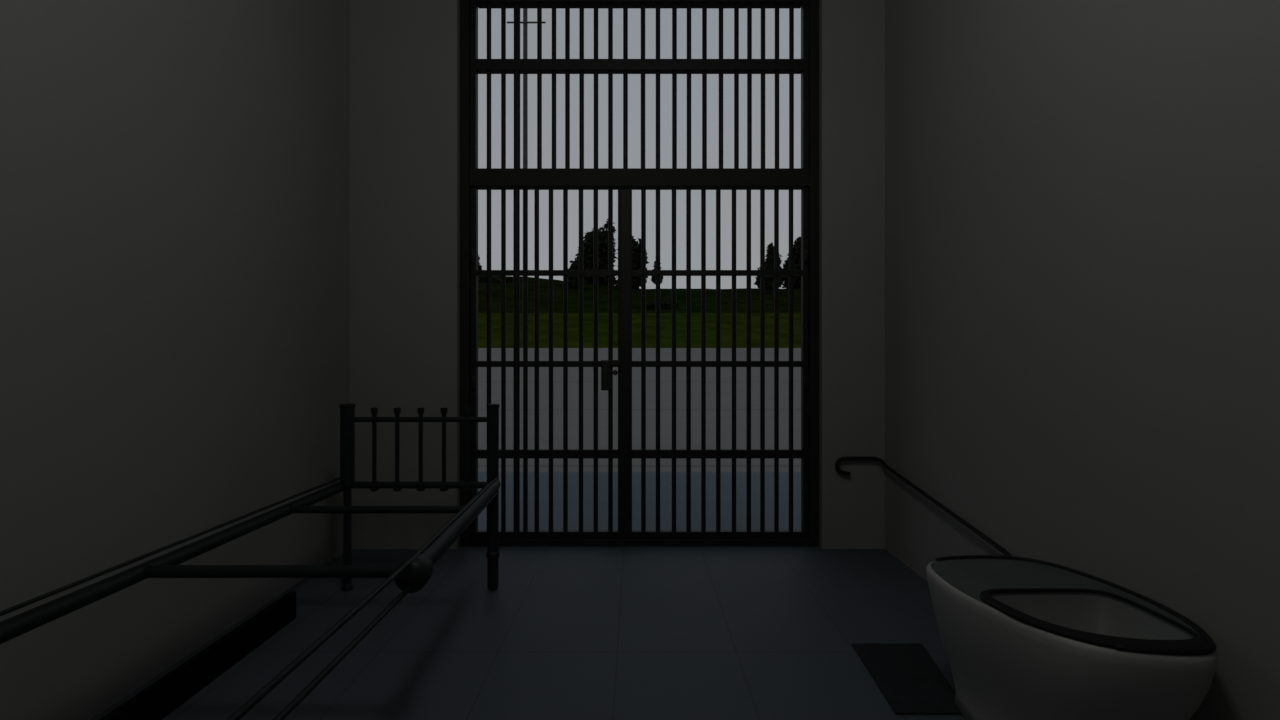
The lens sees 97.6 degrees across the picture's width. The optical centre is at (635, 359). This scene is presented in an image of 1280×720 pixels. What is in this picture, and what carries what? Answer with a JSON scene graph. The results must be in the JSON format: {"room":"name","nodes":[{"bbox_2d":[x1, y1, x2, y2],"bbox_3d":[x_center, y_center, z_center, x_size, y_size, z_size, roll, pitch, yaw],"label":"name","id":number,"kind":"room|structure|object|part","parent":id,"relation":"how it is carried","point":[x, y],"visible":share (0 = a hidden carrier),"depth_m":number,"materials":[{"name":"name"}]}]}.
{"room":"prison interior","nodes":[
{"label":"prison interior","id":0,"kind":"room"},
{"bbox_2d":[0,0,348,719],"bbox_3d":[-1.995,-0.640,1.062,0.200,3.780,5.724,0,0,0],"label":"wall","id":1,"kind":"structure","parent":0,"point":[174,174],"depth_m":2.23,"materials":[{"name":"paint"}]},
{"bbox_2d":[91,546,964,719],"bbox_3d":[-0.125,1.350,1.062,3.940,0.200,5.724,0,0,0],"label":"floor","id":2,"kind":"structure","parent":0,"point":[566,632],"depth_m":2.53,"materials":[{"name":"grey concrete"}]},
{"bbox_2d":[99,591,295,719],"bbox_3d":[-1.660,1.185,1.857,0.030,0.130,1.713,0,0,0],"label":"board","id":3,"kind":"object","parent":2,"relation":"on","point":[165,695],"visible":1,"depth_m":2.14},
{"bbox_2d":[0,404,500,719],"bbox_3d":[-1.149,0.745,2.018,0.961,1.010,2.157,0,0,0],"label":"frame","id":4,"kind":"object","parent":2,"relation":"on","point":[412,574],"visible":1,"depth_m":2.04,"materials":[{"name":"metal"}]},
{"bbox_3d":[-1.600,0.639,2.013,0.013,0.013,2.087,0,0,0],"label":"rail rod","id":5,"kind":"part","parent":4,"relation":"part of","materials":[{"name":"metal"}]},
{"bbox_3d":[-1.600,0.687,2.013,0.052,0.052,2.087,0,0,0],"label":"rail","id":6,"kind":"part","parent":4,"relation":"part of","materials":[{"name":"metal"}]},
{"bbox_3d":[-1.575,0.745,3.057,0.080,1.010,0.080,0,0,0],"label":"post","id":7,"kind":"part","parent":4,"relation":"part of","materials":[{"name":"metal"}]},
{"bbox_3d":[-0.741,0.644,2.014,0.055,0.016,2.087,0,0,0],"label":"rail rod","id":8,"kind":"part","parent":4,"relation":"part of","materials":[{"name":"metal"}]},
{"bbox_3d":[-0.734,0.726,2.014,0.032,0.016,2.087,0,0,-1],"label":"rail rod","id":9,"kind":"part","parent":4,"relation":"part of","materials":[{"name":"metal"}]},
{"bbox_3d":[-1.178,0.682,3.057,0.754,0.038,0.038,0,0,0],"label":"head rail","id":10,"kind":"part","parent":4,"relation":"part of","materials":[{"name":"metal"}]},
{"bbox_3d":[-1.178,0.325,3.057,0.754,0.029,0.029,0,0,0],"label":"head rail","id":11,"kind":"part","parent":4,"relation":"part of","materials":[{"name":"metal"}]},
{"bbox_3d":[-0.747,0.683,2.430,0.072,0.075,1.254,0,0,-2],"label":"rail","id":12,"kind":"part","parent":4,"relation":"part of","materials":[{"name":"metal"}]},
{"bbox_3d":[-0.781,0.745,3.057,0.072,1.010,0.072,0,0,0],"label":"post","id":13,"kind":"part","parent":4,"relation":"part of","materials":[{"name":"metal"}]},
{"bbox_2d":[852,643,961,714],"bbox_3d":[1.084,1.246,2.214,0.340,0.008,0.484,0,0,0],"label":"floor mat","id":14,"kind":"object","parent":2,"relation":"on","point":[906,675],"visible":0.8,"depth_m":2.19,"materials":[{"name":"black rubber"}]},
{"bbox_2d":[926,555,1217,719],"bbox_3d":[1.333,0.998,1.794,0.566,0.504,0.718,0,0,0],"label":"toilet","id":15,"kind":"object","parent":2,"relation":"on","point":[1023,638],"visible":1,"depth_m":1.68,"materials":[{"name":"ceramic"}]},
{"bbox_3d":[1.405,0.754,1.802,0.419,0.017,0.735,0,0,-11],"label":"rim trim","id":16,"kind":"part","parent":15,"relation":"part of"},
{"bbox_2d":[993,595,1191,639],"bbox_3d":[1.331,0.882,1.661,0.412,0.236,0.323,0,0,0],"label":"basin","id":17,"kind":"object","parent":15,"relation":"in","point":[1111,615],"depth_m":1.78,"materials":[{"name":"white ceramic"}]},
{"bbox_3d":[1.316,0.751,1.637,0.458,0.011,0.390,0,0,0],"label":"seat","id":18,"kind":"part","parent":15,"relation":"part of","materials":[{"name":"black plastic"}]},
{"bbox_2d":[349,0,884,548],"bbox_3d":[-0.125,-0.640,3.814,3.540,3.780,0.220,0,0,0],"label":"wall","id":19,"kind":"structure","parent":0,"point":[404,55],"depth_m":3.70,"materials":[{"name":"paint"}]},
{"bbox_2d":[460,0,818,545],"bbox_3d":[0.023,-0.628,3.804,2.412,3.756,0.100,0,0,0],"label":"surround","id":20,"kind":"object","parent":19,"relation":"attached to","point":[471,176],"visible":0.98,"depth_m":3.77,"materials":[{"name":"metal"}]},
{"bbox_2d":[471,188,629,537],"bbox_3d":[-0.577,0.020,3.790,1.080,2.364,0.099,0,0,0],"label":"gate leaf","id":21,"kind":"object","parent":20,"relation":"attached to","point":[622,453],"visible":0.95,"depth_m":3.79,"materials":[{"name":"black paint"}]},
{"bbox_3d":[-0.601,1.182,3.804,0.956,0.041,0.042,0,0,0],"label":"rail","id":22,"kind":"part","parent":21,"relation":"part of","materials":[{"name":"black metal"}]},
{"bbox_3d":[-0.601,0.637,3.804,0.956,0.058,0.042,0,0,0],"label":"rail","id":23,"kind":"part","parent":21,"relation":"part of","materials":[{"name":"black metal"}]},
{"bbox_3d":[-0.601,0.027,3.804,0.956,0.041,0.042,0,0,0],"label":"rail","id":24,"kind":"part","parent":21,"relation":"part of","materials":[{"name":"black metal"}]},
{"bbox_3d":[-0.601,-0.591,3.804,0.956,0.034,0.042,0,0,0],"label":"rail","id":25,"kind":"part","parent":21,"relation":"part of","materials":[{"name":"black metal"}]},
{"bbox_3d":[0.024,-1.994,3.804,2.208,0.075,0.060,0,0,0],"label":"rail","id":26,"kind":"part","parent":20,"relation":"part of","materials":[{"name":"black metal"}]},
{"bbox_3d":[0.024,-2.459,3.804,2.208,0.094,0.080,0,0,0],"label":"rail","id":27,"kind":"part","parent":20,"relation":"part of","materials":[{"name":"metal"}]},
{"bbox_2d":[625,188,807,537],"bbox_3d":[0.546,0.020,3.792,1.237,2.364,0.075,0,0,0],"label":"gate leaf","id":28,"kind":"object","parent":20,"relation":"attached to","point":[643,453],"visible":0.99,"depth_m":3.79,"materials":[{"name":"black paint"}]},
{"bbox_3d":[0.550,1.182,3.804,1.155,0.041,0.042,0,0,0],"label":"rail","id":29,"kind":"part","parent":28,"relation":"part of","materials":[{"name":"black metal"}]},
{"bbox_3d":[0.550,0.637,3.804,1.155,0.058,0.042,0,0,0],"label":"rail","id":30,"kind":"part","parent":28,"relation":"part of","materials":[{"name":"black metal"}]},
{"bbox_3d":[0.550,0.027,3.804,1.155,0.041,0.042,0,0,0],"label":"rail","id":31,"kind":"part","parent":28,"relation":"part of","materials":[{"name":"black metal"}]},
{"bbox_3d":[0.550,-0.591,3.804,1.155,0.034,0.042,0,0,0],"label":"rail","id":32,"kind":"part","parent":28,"relation":"part of","materials":[{"name":"black metal"}]},
{"bbox_2d":[885,0,1279,719],"bbox_3d":[1.745,-0.640,1.062,0.200,3.780,5.724,0,0,0],"label":"wall","id":33,"kind":"structure","parent":0,"point":[1082,197],"depth_m":2.01,"materials":[{"name":"paint"}]},
{"bbox_2d":[835,457,1011,555],"bbox_3d":[1.464,0.752,2.891,0.316,0.237,1.590,0,0,0],"label":"grab rail","id":34,"kind":"object","parent":33,"relation":"attached to","point":[987,539],"visible":0.88,"depth_m":3.08,"materials":[{"name":"metal"}]},
{"label":"outside","id":35,"kind":"structure","parent":0,"visible":0},
{"bbox_2d":[478,313,800,347],"bbox_3d":[0.000,-1.746,29.000,60.000,2.550,14.000,0,0,0],"label":"ground","id":36,"kind":"structure","parent":35,"point":[573,318],"depth_m":27.30,"materials":[{"name":"green plant"}]},
{"bbox_2d":[507,8,545,167],"bbox_3d":[-4.409,-8.665,22.582,1.554,16.569,0.235,0,0,0],"label":"utility pole","id":37,"kind":"object","parent":36,"relation":"on","point":[525,22],"visible":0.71,"depth_m":22.53,"materials":[{"name":"brown wood"}]},
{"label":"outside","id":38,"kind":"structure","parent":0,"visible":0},
{"bbox_2d":[478,472,800,529],"bbox_3d":[0.000,1.352,5.101,18.000,0.196,2.354,0,0,0],"label":"floor","id":39,"kind":"structure","parent":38,"point":[573,477],"depth_m":5.00,"materials":[{"name":"tile"}]},
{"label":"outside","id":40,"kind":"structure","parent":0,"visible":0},
{"bbox_2d":[478,276,800,312],"bbox_3d":[0.000,-5.288,48.000,90.000,4.532,24.000,0,0,0],"label":"hill","id":41,"kind":"structure","parent":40,"point":[573,294],"depth_m":41.59,"materials":[{"name":"green plant"}]},
{"bbox_2d":[478,255,481,269],"bbox_3d":[-14.964,-8.896,51.044,3.113,4.752,2.746,0,0,0],"label":"tree","id":42,"kind":"object","parent":41,"relation":"on","point":[479,264],"visible":0.02,"depth_m":51.03,"materials":[{"name":"green plant"}]},
{"bbox_2d":[568,253,585,288],"bbox_3d":[-4.947,-7.283,46.021,1.757,3.143,1.610,0,0,0],"label":"bush","id":43,"kind":"object","parent":41,"relation":"on","point":[573,281],"visible":0.74,"depth_m":45.70,"materials":[{"name":"green plant"}]},
{"bbox_2d":[577,219,617,285],"bbox_3d":[-3.528,-9.695,50.995,4.002,6.823,3.678,0,0,-27],"label":"tree","id":44,"kind":"object","parent":41,"relation":"on","point":[602,235],"visible":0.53,"depth_m":50.10,"materials":[{"name":"green plant"}]},
{"bbox_2d":[616,236,648,289],"bbox_3d":[-0.231,-8.498,48.501,3.004,5.079,2.827,0,0,0],"label":"tree","id":45,"kind":"object","parent":41,"relation":"on","point":[636,247],"visible":0.35,"depth_m":47.79,"materials":[{"name":"green plant"}]},
{"bbox_2d":[651,257,662,284],"bbox_3d":[1.847,-7.569,49.066,1.215,3.071,1.328,0,0,0],"label":"conifer","id":46,"kind":"object","parent":41,"relation":"on","point":[653,278],"visible":0.31,"depth_m":48.84,"materials":[{"name":"green plant"}]},
{"bbox_2d":[754,243,786,293],"bbox_3d":[11.146,-7.551,46.250,2.869,4.404,1.948,0,0,0],"label":"tree","id":47,"kind":"object","parent":41,"relation":"on","point":[769,261],"visible":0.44,"depth_m":45.85,"materials":[{"name":"green plant"}]},
{"bbox_2d":[782,237,800,288],"bbox_3d":[14.464,-8.803,50.007,3.434,5.080,2.591,0,0,0],"label":"tree","id":48,"kind":"object","parent":41,"relation":"on","point":[797,244],"visible":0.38,"depth_m":49.43,"materials":[{"name":"green plant"}]},
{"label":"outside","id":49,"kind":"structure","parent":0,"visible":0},
{"bbox_2d":[478,348,800,471],"bbox_3d":[0.000,0.399,14.139,60.000,1.741,15.722,0,0,0],"label":"ground","id":50,"kind":"structure","parent":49,"point":[573,353],"depth_m":9.96,"materials":[{"name":"grey concrete"}]}
]}

